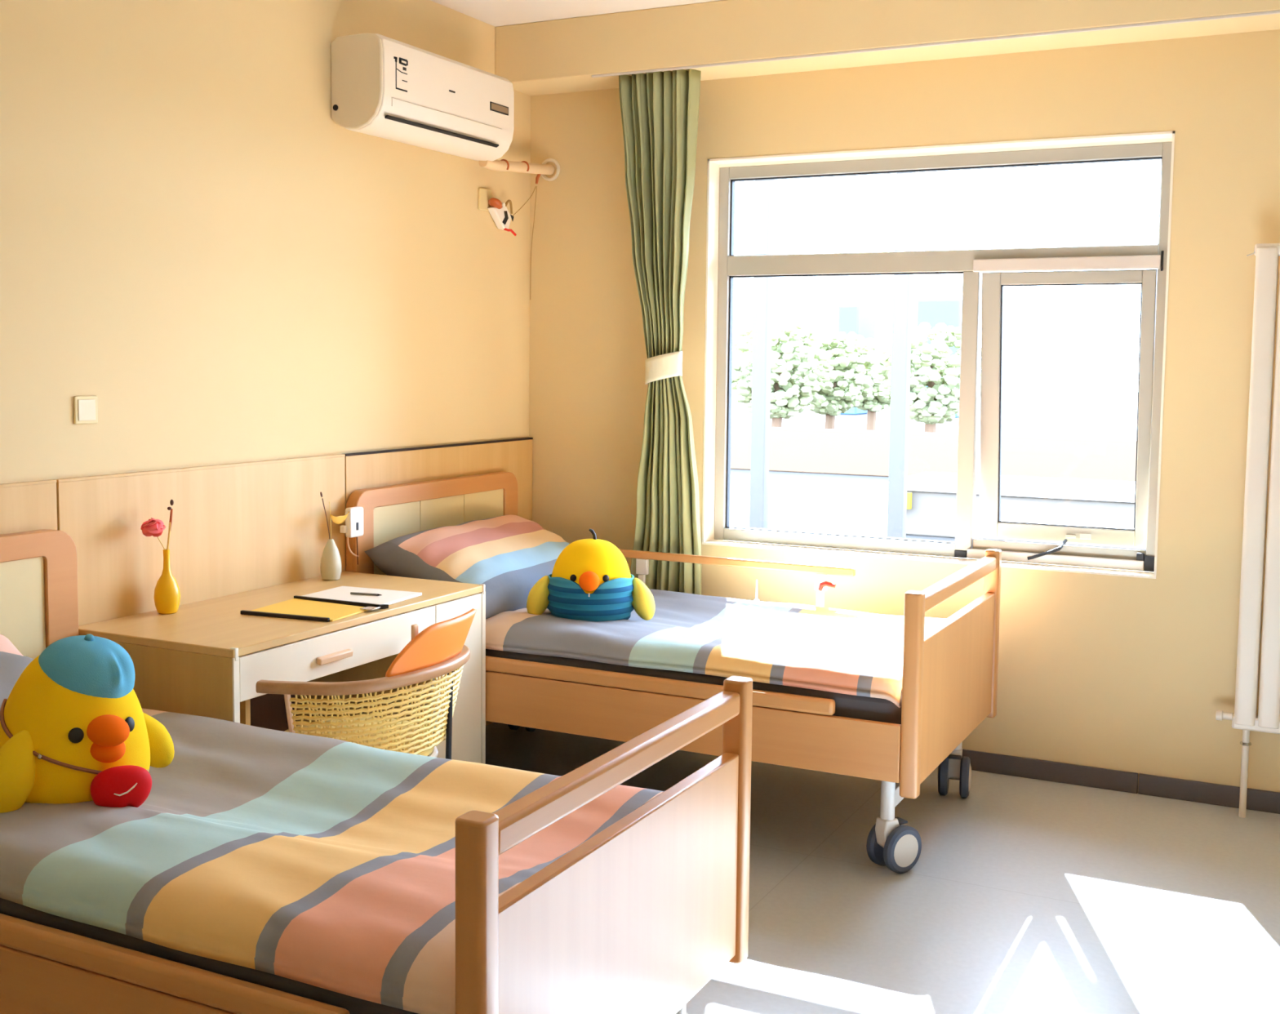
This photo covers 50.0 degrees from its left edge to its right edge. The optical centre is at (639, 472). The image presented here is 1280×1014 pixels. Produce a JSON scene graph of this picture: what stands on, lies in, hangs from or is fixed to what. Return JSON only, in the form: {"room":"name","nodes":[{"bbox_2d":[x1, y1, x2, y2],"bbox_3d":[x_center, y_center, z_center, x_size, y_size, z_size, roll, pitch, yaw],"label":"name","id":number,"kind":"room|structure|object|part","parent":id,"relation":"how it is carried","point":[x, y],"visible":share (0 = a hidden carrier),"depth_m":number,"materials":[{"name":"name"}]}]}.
{"room":"hospital room","nodes":[
{"label":"hospital room","id":0,"kind":"room"},
{"bbox_2d":[0,0,530,484],"bbox_3d":[-1.929,-0.181,3.080,0.120,2.822,6.740,3,5,27],"label":"wall","id":1,"kind":"structure","parent":0,"point":[193,244],"depth_m":4.23,"materials":[{"name":"beige paint"}]},
{"bbox_2d":[0,479,57,534],"bbox_3d":[-1.841,0.641,3.183,0.021,1.167,1.200,3,5,27],"label":"wall panel","id":2,"kind":"object","parent":1,"relation":"attached to","point":[24,506],"visible":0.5,"depth_m":3.59,"materials":[{"name":"brown wood"}]},
{"bbox_2d":[73,395,97,424],"bbox_3d":[-1.517,-0.172,3.759,0.010,0.076,0.076,3,5,27],"label":"light switch","id":3,"kind":"object","parent":1,"relation":"attached to","point":[85,407],"visible":1,"depth_m":3.75,"materials":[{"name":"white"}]},
{"bbox_2d":[53,453,345,626],"bbox_3d":[-1.302,0.559,4.253,0.021,1.167,1.203,3,5,27],"label":"wall panel","id":4,"kind":"object","parent":1,"relation":"attached to","point":[237,527],"visible":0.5,"depth_m":4.15,"materials":[{"name":"brown wood"}]},
{"bbox_2d":[330,32,514,161],"bbox_3d":[-0.758,-1.329,4.926,0.216,0.314,0.826,3,5,27],"label":"air conditioner","id":5,"kind":"object","parent":1,"relation":"attached to","point":[383,86],"visible":1,"depth_m":4.73,"materials":[{"name":"white plastic"}]},
{"bbox_2d":[478,158,559,183],"bbox_3d":[-0.484,-1.236,5.502,0.094,0.114,0.509,3,5,27],"label":"pipe","id":6,"kind":"object","parent":5,"relation":"attached to","point":[503,165],"visible":0.99,"depth_m":5.54,"materials":[{"name":"beige plastic"}]},
{"bbox_2d":[344,437,533,725],"bbox_3d":[-0.751,0.475,5.345,0.021,1.167,1.250,3,5,27],"label":"wall panel","id":7,"kind":"object","parent":1,"relation":"attached to","point":[375,468],"visible":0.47,"depth_m":5.27,"materials":[{"name":"brown wood"}]},
{"bbox_2d":[478,187,491,211],"bbox_3d":[-0.617,-1.087,5.465,0.010,0.086,0.086,3,5,27],"label":"wall socket","id":8,"kind":"object","parent":1,"relation":"attached to","point":[484,194],"visible":1,"depth_m":5.45,"materials":[{"name":"beige plastic"}]},
{"bbox_2d":[488,186,537,299],"bbox_3d":[-0.508,-0.948,5.613,0.077,0.463,0.345,3,5,27],"label":"bird ornament","id":9,"kind":"object","parent":1,"relation":"attached to","point":[499,211],"visible":1,"depth_m":5.53,"materials":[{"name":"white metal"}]},
{"bbox_2d":[502,210,514,224],"bbox_3d":[-0.533,-1.030,5.557,0.002,0.056,0.086,3,5,27],"label":"print","id":10,"kind":"object","parent":9,"relation":"on","point":[507,217],"depth_m":5.55,"materials":[{"name":"black"}]},
{"bbox_3d":[-0.479,-1.111,5.631,0.132,0.139,0.009,-4,6,-43],"label":"cord","id":11,"kind":"part","parent":9,"relation":"part of","materials":[{"name":"brown plastic"}]},
{"bbox_3d":[-0.444,-0.957,5.734,0.003,0.463,0.100,-1,5,-19],"label":"cord","id":12,"kind":"part","parent":9,"relation":"part of","materials":[{"name":"brown plastic"}]},
{"bbox_2d":[431,0,720,26],"bbox_3d":[0.062,-1.545,1.972,4.500,0.120,6.740,3,5,27],"label":"ceiling","id":13,"kind":"structure","parent":0,"point":[495,13],"depth_m":5.18,"materials":[{"name":"white paint"}]},
{"bbox_2d":[495,0,1279,95],"bbox_3d":[1.403,-1.579,4.652,4.300,0.225,0.276,3,5,27],"label":"beam","id":14,"kind":"structure","parent":13,"relation":"attached to","point":[562,55],"depth_m":4.92,"materials":[{"name":"beige paint"}]},
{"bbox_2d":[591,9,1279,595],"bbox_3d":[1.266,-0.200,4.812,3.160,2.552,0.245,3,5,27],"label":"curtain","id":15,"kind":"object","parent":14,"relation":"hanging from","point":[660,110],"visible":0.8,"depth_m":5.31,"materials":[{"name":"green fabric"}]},
{"bbox_2d":[485,722,1279,1013],"bbox_3d":[-0.024,1.395,2.107,4.500,0.120,6.500,3,5,27],"label":"floor","id":16,"kind":"structure","parent":0,"point":[1021,895],"depth_m":3.88,"materials":[{"name":"grey tile"}]},
{"bbox_2d":[78,571,485,764],"bbox_3d":[-1.022,0.773,4.141,0.598,0.765,1.160,3,5,27],"label":"desk","id":17,"kind":"object","parent":16,"relation":"on","point":[208,658],"visible":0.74,"depth_m":3.85,"materials":[{"name":"brown wood"}]},
{"bbox_2d":[153,549,180,613],"bbox_3d":[-1.359,0.312,3.946,0.073,0.184,0.073,3,5,27],"label":"vase","id":18,"kind":"object","parent":17,"relation":"on","point":[166,596],"visible":1,"depth_m":3.93,"materials":[{"name":"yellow ceramic"}]},
{"bbox_2d":[140,517,165,549],"bbox_3d":[-1.378,0.193,3.891,0.069,0.130,0.076,-1,5,-18],"label":"flower","id":19,"kind":"object","parent":18,"relation":"in","point":[153,526],"visible":1,"depth_m":3.87,"materials":[{"name":"pink plant"}]},
{"bbox_2d":[166,499,173,549],"bbox_3d":[-1.349,0.166,3.943,0.011,0.177,0.027,4,6,33],"label":"twig","id":20,"kind":"object","parent":18,"relation":"in","point":[171,502],"visible":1,"depth_m":3.94,"materials":[{"name":"brown plant"}]},
{"bbox_3d":[-1.288,0.824,3.639,0.576,0.740,0.020,3,5,27],"label":"panel","id":21,"kind":"part","parent":17,"relation":"part of","materials":[{"name":"brown wood"}]},
{"bbox_3d":[-1.283,0.752,4.270,0.014,0.700,1.120,3,5,27],"label":"panel","id":22,"kind":"part","parent":17,"relation":"part of","materials":[{"name":"brown wood"}]},
{"bbox_2d":[240,598,381,622],"bbox_3d":[-0.960,0.398,3.991,0.336,0.013,0.257,3,5,27],"label":"folder","id":23,"kind":"object","parent":17,"relation":"on","point":[294,608],"visible":1,"depth_m":3.98,"materials":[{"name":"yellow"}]},
{"bbox_2d":[320,538,342,580],"bbox_3d":[-1.029,0.289,4.571,0.070,0.135,0.070,3,5,27],"label":"vase","id":24,"kind":"object","parent":17,"relation":"on","point":[331,566],"visible":1,"depth_m":4.55,"materials":[{"name":"beige ceramic"}]},
{"bbox_2d":[320,492,329,538],"bbox_3d":[-1.038,0.155,4.538,0.006,0.188,0.051,3,5,27],"label":"twig","id":25,"kind":"object","parent":24,"relation":"in","point":[321,493],"visible":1,"depth_m":4.53,"materials":[{"name":"brown plant"}]},
{"bbox_2d":[328,501,349,539],"bbox_3d":[-1.005,0.168,4.598,0.008,0.152,0.100,3,5,27],"label":"flower","id":26,"kind":"object","parent":24,"relation":"in","point":[340,519],"visible":1,"depth_m":4.58,"materials":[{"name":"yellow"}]},
{"bbox_3d":[-1.004,0.153,4.598,0.007,0.037,0.098,3,5,27],"label":"blade","id":27,"kind":"part","parent":26,"relation":"part of","materials":[{"name":"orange plant"}]},
{"bbox_3d":[-0.847,0.512,3.814,0.018,0.021,0.140,3,5,27],"label":"drawer handle","id":28,"kind":"part","parent":17,"relation":"part of","materials":[{"name":"brown wood"}]},
{"bbox_3d":[-0.834,0.498,3.880,0.018,0.115,0.856,3,5,27],"label":"drawer","id":29,"kind":"part","parent":17,"relation":"part of","materials":[{"name":"beige laminate"}]},
{"bbox_2d":[293,586,422,608],"bbox_3d":[-0.848,0.380,4.224,0.338,0.012,0.260,3,5,27],"label":"notebook","id":30,"kind":"object","parent":17,"relation":"on","point":[341,594],"visible":0.94,"depth_m":4.20,"materials":[{"name":"white paper"}]},
{"bbox_2d":[350,591,382,595],"bbox_3d":[-0.842,0.373,4.223,0.105,0.007,0.007,2,5,15],"label":"pen","id":31,"kind":"object","parent":30,"relation":"on","point":[351,593],"visible":1,"depth_m":4.22,"materials":[{"name":"grey plastic"}]},
{"bbox_3d":[-0.586,0.755,4.402,0.018,0.707,0.255,3,5,27],"label":"cupboard door","id":32,"kind":"part","parent":17,"relation":"part of","materials":[{"name":"beige laminate"}]},
{"bbox_2d":[255,608,476,759],"bbox_3d":[-0.780,0.789,3.805,0.520,0.796,0.708,3,5,27],"label":"chair","id":33,"kind":"object","parent":16,"relation":"on","point":[440,649],"visible":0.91,"depth_m":3.61,"materials":[{"name":"beige wicker"}]},
{"bbox_3d":[-0.797,0.753,3.828,0.452,0.051,0.452,3,5,27],"label":"seat","id":34,"kind":"part","parent":33,"relation":"part of","materials":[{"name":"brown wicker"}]},
{"bbox_3d":[-0.685,0.529,3.737,0.312,0.030,0.709,3,5,27],"label":"arm rail","id":35,"kind":"part","parent":33,"relation":"part of","materials":[{"name":"brown wood"}]},
{"bbox_3d":[-0.552,0.461,3.725,0.062,0.121,0.403,3,5,27],"label":"backrest","id":36,"kind":"part","parent":33,"relation":"part of","materials":[{"name":"orange plastic"}]},
{"bbox_3d":[-0.798,0.788,3.831,0.466,0.022,0.466,3,5,27],"label":"seat frame","id":37,"kind":"part","parent":33,"relation":"part of","materials":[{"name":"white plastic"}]},
{"bbox_3d":[-0.541,0.858,3.876,0.017,0.652,0.112,-1,5,-16],"label":"leg","id":38,"kind":"part","parent":33,"relation":"part of","materials":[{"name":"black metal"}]},
{"bbox_2d":[0,528,752,1013],"bbox_3d":[-0.887,0.744,2.838,1.997,1.040,1.020,3,5,27],"label":"hospital bed","id":39,"kind":"object","parent":16,"relation":"on","point":[641,915],"visible":0.4,"depth_m":2.34,"materials":[{"name":"brown wood"}]},
{"bbox_3d":[-1.746,0.532,3.254,0.004,0.575,0.809,3,5,27],"label":"headboard panel","id":40,"kind":"part","parent":39,"relation":"part of","materials":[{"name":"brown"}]},
{"bbox_3d":[-1.758,0.549,3.261,0.046,0.740,1.012,3,5,27],"label":"headboard","id":41,"kind":"part","parent":39,"relation":"part of","materials":[{"name":"brown wood"}]},
{"bbox_3d":[-1.199,0.796,2.446,1.695,0.046,0.034,3,5,27],"label":"rail","id":42,"kind":"part","parent":39,"relation":"part of","materials":[{"name":"brown wood"}]},
{"bbox_2d":[0,897,417,1013],"bbox_3d":[-0.894,0.774,2.844,1.872,0.098,0.922,3,5,27],"label":"mattress","id":43,"kind":"object","parent":39,"relation":"on","point":[353,1005],"visible":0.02,"depth_m":2.24,"materials":[{"name":"grey"}]},
{"bbox_2d":[0,708,663,1013],"bbox_3d":[-0.779,0.699,2.779,1.627,0.112,0.955,3,5,27],"label":"quilt","id":44,"kind":"object","parent":43,"relation":"on","point":[326,863],"visible":0.7,"depth_m":2.46,"materials":[{"name":"multicoloured fabric"}]},
{"bbox_2d":[0,634,33,708],"bbox_3d":[-1.623,0.513,3.025,0.457,0.278,0.720,3,5,27],"label":"pillow","id":45,"kind":"object","parent":44,"relation":"on","point":[13,663],"visible":0.23,"depth_m":3.17,"materials":[{"name":"white fabric"}]},
{"bbox_2d":[0,633,174,813],"bbox_3d":[-1.153,0.503,2.827,0.339,0.342,0.349,0,5,-12],"label":"chick","id":46,"kind":"object","parent":44,"relation":"on","point":[74,727],"visible":0.92,"depth_m":2.73,"materials":[{"name":"yellow fabric"}]},
{"bbox_3d":[-0.234,0.782,1.972,0.052,0.591,0.050,3,5,27],"label":"footboard post","id":47,"kind":"part","parent":39,"relation":"part of","materials":[{"name":"brown wood"}]},
{"bbox_3d":[-0.019,0.498,2.381,0.044,0.048,0.912,3,5,27],"label":"footboard rail","id":48,"kind":"part","parent":39,"relation":"part of","materials":[{"name":"brown wood"}]},
{"bbox_3d":[-0.019,0.812,2.406,0.032,0.423,0.912,3,5,27],"label":"footboard panel","id":49,"kind":"part","parent":39,"relation":"part of","materials":[{"name":"brown wood"}]},
{"bbox_3d":[-0.101,1.036,2.464,0.042,0.265,0.824,3,5,27],"label":"frame","id":50,"kind":"part","parent":39,"relation":"part of","materials":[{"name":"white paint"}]},
{"bbox_3d":[0.198,0.716,2.829,0.052,0.591,0.050,3,5,27],"label":"footboard post","id":51,"kind":"part","parent":39,"relation":"part of","materials":[{"name":"brown wood"}]},
{"bbox_2d":[340,471,1001,873],"bbox_3d":[0.102,0.595,4.772,2.024,1.040,1.140,3,5,27],"label":"hospital bed","id":52,"kind":"object","parent":16,"relation":"on","point":[949,678],"depth_m":4.32,"materials":[{"name":"brown wood"}]},
{"bbox_3d":[-0.985,0.218,4.700,0.038,0.200,0.086,3,5,27],"label":"call button","id":53,"kind":"part","parent":52,"relation":"part of","materials":[{"name":"white plastic"}]},
{"bbox_3d":[-0.983,0.248,4.701,0.008,0.090,0.060,3,5,27],"label":"cord","id":54,"kind":"part","parent":52,"relation":"part of","materials":[{"name":"white plastic"}]},
{"bbox_3d":[-0.763,0.397,5.234,0.046,0.740,1.060,3,5,27],"label":"headboard","id":55,"kind":"part","parent":52,"relation":"part of","materials":[{"name":"brown wood"}]},
{"bbox_3d":[-0.752,0.380,5.227,0.004,0.575,0.857,3,5,27],"label":"headboard panel","id":56,"kind":"part","parent":52,"relation":"part of","materials":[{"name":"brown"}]},
{"bbox_3d":[-0.203,0.646,4.390,1.725,0.046,0.034,3,5,27],"label":"rail","id":57,"kind":"part","parent":52,"relation":"part of","materials":[{"name":"brown wood"}]},
{"bbox_2d":[485,607,902,724],"bbox_3d":[0.113,0.623,4.810,1.902,0.098,0.970,3,5,27],"label":"mattress","id":58,"kind":"object","parent":52,"relation":"on","point":[878,709],"visible":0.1,"depth_m":4.13,"materials":[{"name":"grey fabric"}]},
{"bbox_2d":[364,514,569,618],"bbox_3d":[-0.539,0.345,5.098,0.460,0.313,0.980,3,5,25],"label":"pillow","id":59,"kind":"object","parent":58,"relation":"on","point":[507,554],"visible":0.69,"depth_m":4.82,"materials":[{"name":"multicoloured fabric"}]},
{"bbox_2d":[485,588,946,707],"bbox_3d":[0.291,0.550,4.714,1.517,0.112,1.003,3,5,27],"label":"quilt","id":60,"kind":"object","parent":58,"relation":"on","point":[832,650],"visible":0.83,"depth_m":4.44,"materials":[{"name":"fabric"}]},
{"bbox_2d":[526,528,654,621],"bbox_3d":[-0.170,0.355,4.782,0.370,0.321,0.336,5,6,41],"label":"chick","id":61,"kind":"object","parent":60,"relation":"on","point":[591,580],"visible":0.93,"depth_m":4.70,"materials":[{"name":"yellow fabric"}]},
{"bbox_3d":[0.169,0.332,5.327,1.382,0.030,0.026,3,5,27],"label":"guard rail","id":62,"kind":"part","parent":52,"relation":"part of","materials":[{"name":"brown wood"}]},
{"bbox_3d":[0.687,0.418,5.046,0.066,0.038,0.019,3,5,27],"label":"release lever","id":63,"kind":"part","parent":52,"relation":"part of","materials":[{"name":"red plastic"}]},
{"bbox_3d":[0.776,0.632,3.909,0.052,0.591,0.050,3,5,27],"label":"footboard post","id":64,"kind":"part","parent":52,"relation":"part of","materials":[{"name":"brown wood"}]},
{"bbox_3d":[0.920,0.886,4.423,0.042,0.265,0.872,3,5,27],"label":"frame","id":65,"kind":"part","parent":52,"relation":"part of","materials":[{"name":"white paint"}]},
{"bbox_3d":[1.002,0.662,4.365,0.032,0.423,0.960,3,5,27],"label":"footboard panel","id":66,"kind":"part","parent":52,"relation":"part of","materials":[{"name":"brown wood"}]},
{"bbox_3d":[1.002,0.347,4.340,0.044,0.048,0.960,3,5,27],"label":"footboard rail","id":67,"kind":"part","parent":52,"relation":"part of","materials":[{"name":"brown wood"}]},
{"bbox_3d":[1.229,0.563,4.809,0.052,0.591,0.050,3,5,27],"label":"footboard post","id":68,"kind":"part","parent":52,"relation":"part of","materials":[{"name":"brown wood"}]},
{"bbox_2d":[528,29,1279,792],"bbox_3d":[1.550,-0.300,4.966,4.400,2.822,0.240,3,5,27],"label":"wall","id":69,"kind":"structure","parent":0,"point":[1126,673],"depth_m":4.90,"materials":[{"name":"beige paint"}]},
{"bbox_2d":[702,130,1174,578],"bbox_3d":[1.050,-0.436,5.125,1.723,1.527,0.102,3,5,27],"label":"trim","id":70,"kind":"structure","parent":69,"relation":"attached to","point":[713,180],"depth_m":5.31,"materials":[{"name":"beige paint"}]},
{"bbox_2d":[714,137,1172,572],"bbox_3d":[1.099,-0.444,5.221,1.707,1.511,0.160,3,5,27],"label":"window","id":71,"kind":"structure","parent":69,"relation":"in","point":[982,310],"depth_m":5.09,"materials":[{"name":"beige paint"}]},
{"bbox_3d":[1.497,0.284,5.013,0.151,0.077,0.060,0,5,-6],"label":"stay handle","id":72,"kind":"part","parent":71,"relation":"part of","materials":[{"name":"grey metal"}]},
{"bbox_3d":[1.506,0.316,5.003,0.626,0.036,0.013,3,5,27],"label":"drip rail","id":73,"kind":"part","parent":71,"relation":"part of","materials":[{"name":"silver metal"}]},
{"bbox_3d":[1.556,-0.236,5.022,0.606,0.994,0.132,3,5,27],"label":"opening sash","id":74,"kind":"part","parent":71,"relation":"part of","materials":[{"name":"beige metal"}]},
{"bbox_2d":[962,749,1279,813],"bbox_3d":[1.444,1.077,4.985,4.278,0.072,0.012,3,5,27],"label":"baseboard","id":75,"kind":"structure","parent":69,"relation":"attached to","point":[1260,800],"depth_m":4.85,"materials":[{"name":"grey tile"}]},
{"bbox_2d":[1215,243,1279,817],"bbox_3d":[2.174,0.210,4.480,0.490,1.898,0.134,3,5,27],"label":"radiator","id":76,"kind":"object","parent":69,"relation":"attached to","point":[1245,717],"visible":1,"depth_m":4.48,"materials":[{"name":"white metal"}]},
{"label":"outside","id":77,"kind":"structure","parent":0,"visible":0},
{"bbox_2d":[729,389,1137,542],"bbox_3d":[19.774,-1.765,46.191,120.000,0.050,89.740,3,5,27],"label":"ground","id":78,"kind":"structure","parent":77,"point":[826,503],"depth_m":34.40,"materials":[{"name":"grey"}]},
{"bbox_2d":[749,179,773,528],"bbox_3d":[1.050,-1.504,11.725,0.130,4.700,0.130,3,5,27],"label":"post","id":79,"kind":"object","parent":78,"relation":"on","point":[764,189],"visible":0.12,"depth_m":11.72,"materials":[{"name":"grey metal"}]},
{"bbox_2d":[731,320,831,427],"bbox_3d":[2.642,-1.661,26.639,2.112,2.602,2.073,1,5,8],"label":"tree","id":80,"kind":"object","parent":78,"relation":"on","point":[789,397],"visible":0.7,"depth_m":26.11,"materials":[{"name":"green plant"}]},
{"bbox_2d":[794,330,879,429],"bbox_3d":[4.092,-1.792,29.294,2.118,2.457,1.982,3,5,27],"label":"tree","id":81,"kind":"object","parent":78,"relation":"on","point":[846,383],"visible":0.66,"depth_m":28.73,"materials":[{"name":"green plant"}]},
{"bbox_2d":[837,305,875,414],"bbox_3d":[7.499,-3.889,47.578,0.713,3.695,2.000,3,5,27],"label":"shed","id":82,"kind":"object","parent":78,"relation":"on","point":[860,320],"visible":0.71,"depth_m":46.70,"materials":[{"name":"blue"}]},
{"bbox_2d":[838,337,890,430],"bbox_3d":[5.378,-1.946,31.940,2.079,2.356,2.013,-1,5,-19],"label":"tree","id":83,"kind":"object","parent":78,"relation":"on","point":[876,401],"visible":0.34,"depth_m":31.59,"materials":[{"name":"green plant"}]},
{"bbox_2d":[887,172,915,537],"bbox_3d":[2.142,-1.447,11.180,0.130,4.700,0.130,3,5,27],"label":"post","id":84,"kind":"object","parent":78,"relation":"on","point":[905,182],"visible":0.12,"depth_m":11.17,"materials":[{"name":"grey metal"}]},
{"bbox_2d":[871,322,981,432],"bbox_3d":[5.346,-1.491,25.289,2.042,2.542,2.064,3,5,31],"label":"tree","id":85,"kind":"object","parent":78,"relation":"on","point":[932,366],"visible":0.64,"depth_m":24.75,"materials":[{"name":"green plant"}]},
{"bbox_2d":[730,426,1136,481],"bbox_3d":[4.976,-0.244,21.237,17.546,0.709,0.300,3,5,27],"label":"wall","id":86,"kind":"structure","parent":78,"relation":"on","point":[797,450],"depth_m":21.34,"materials":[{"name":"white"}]},
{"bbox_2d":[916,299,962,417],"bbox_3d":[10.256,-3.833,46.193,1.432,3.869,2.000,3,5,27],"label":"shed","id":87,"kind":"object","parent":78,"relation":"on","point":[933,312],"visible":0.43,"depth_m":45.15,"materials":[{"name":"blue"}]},
{"bbox_2d":[884,471,1146,550],"bbox_3d":[4.308,0.389,14.439,3.100,0.550,1.600,3,5,27],"label":"container","id":88,"kind":"object","parent":78,"relation":"on","point":[1089,502],"visible":0.39,"depth_m":13.89,"materials":[{"name":"white"}]},
{"bbox_2d":[906,492,911,509],"bbox_3d":[2.717,0.288,14.290,0.219,0.174,0.060,3,5,27],"label":"board","id":89,"kind":"object","parent":88,"relation":"on","point":[908,494],"visible":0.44,"depth_m":14.22,"materials":[{"name":"yellow"}]}
]}

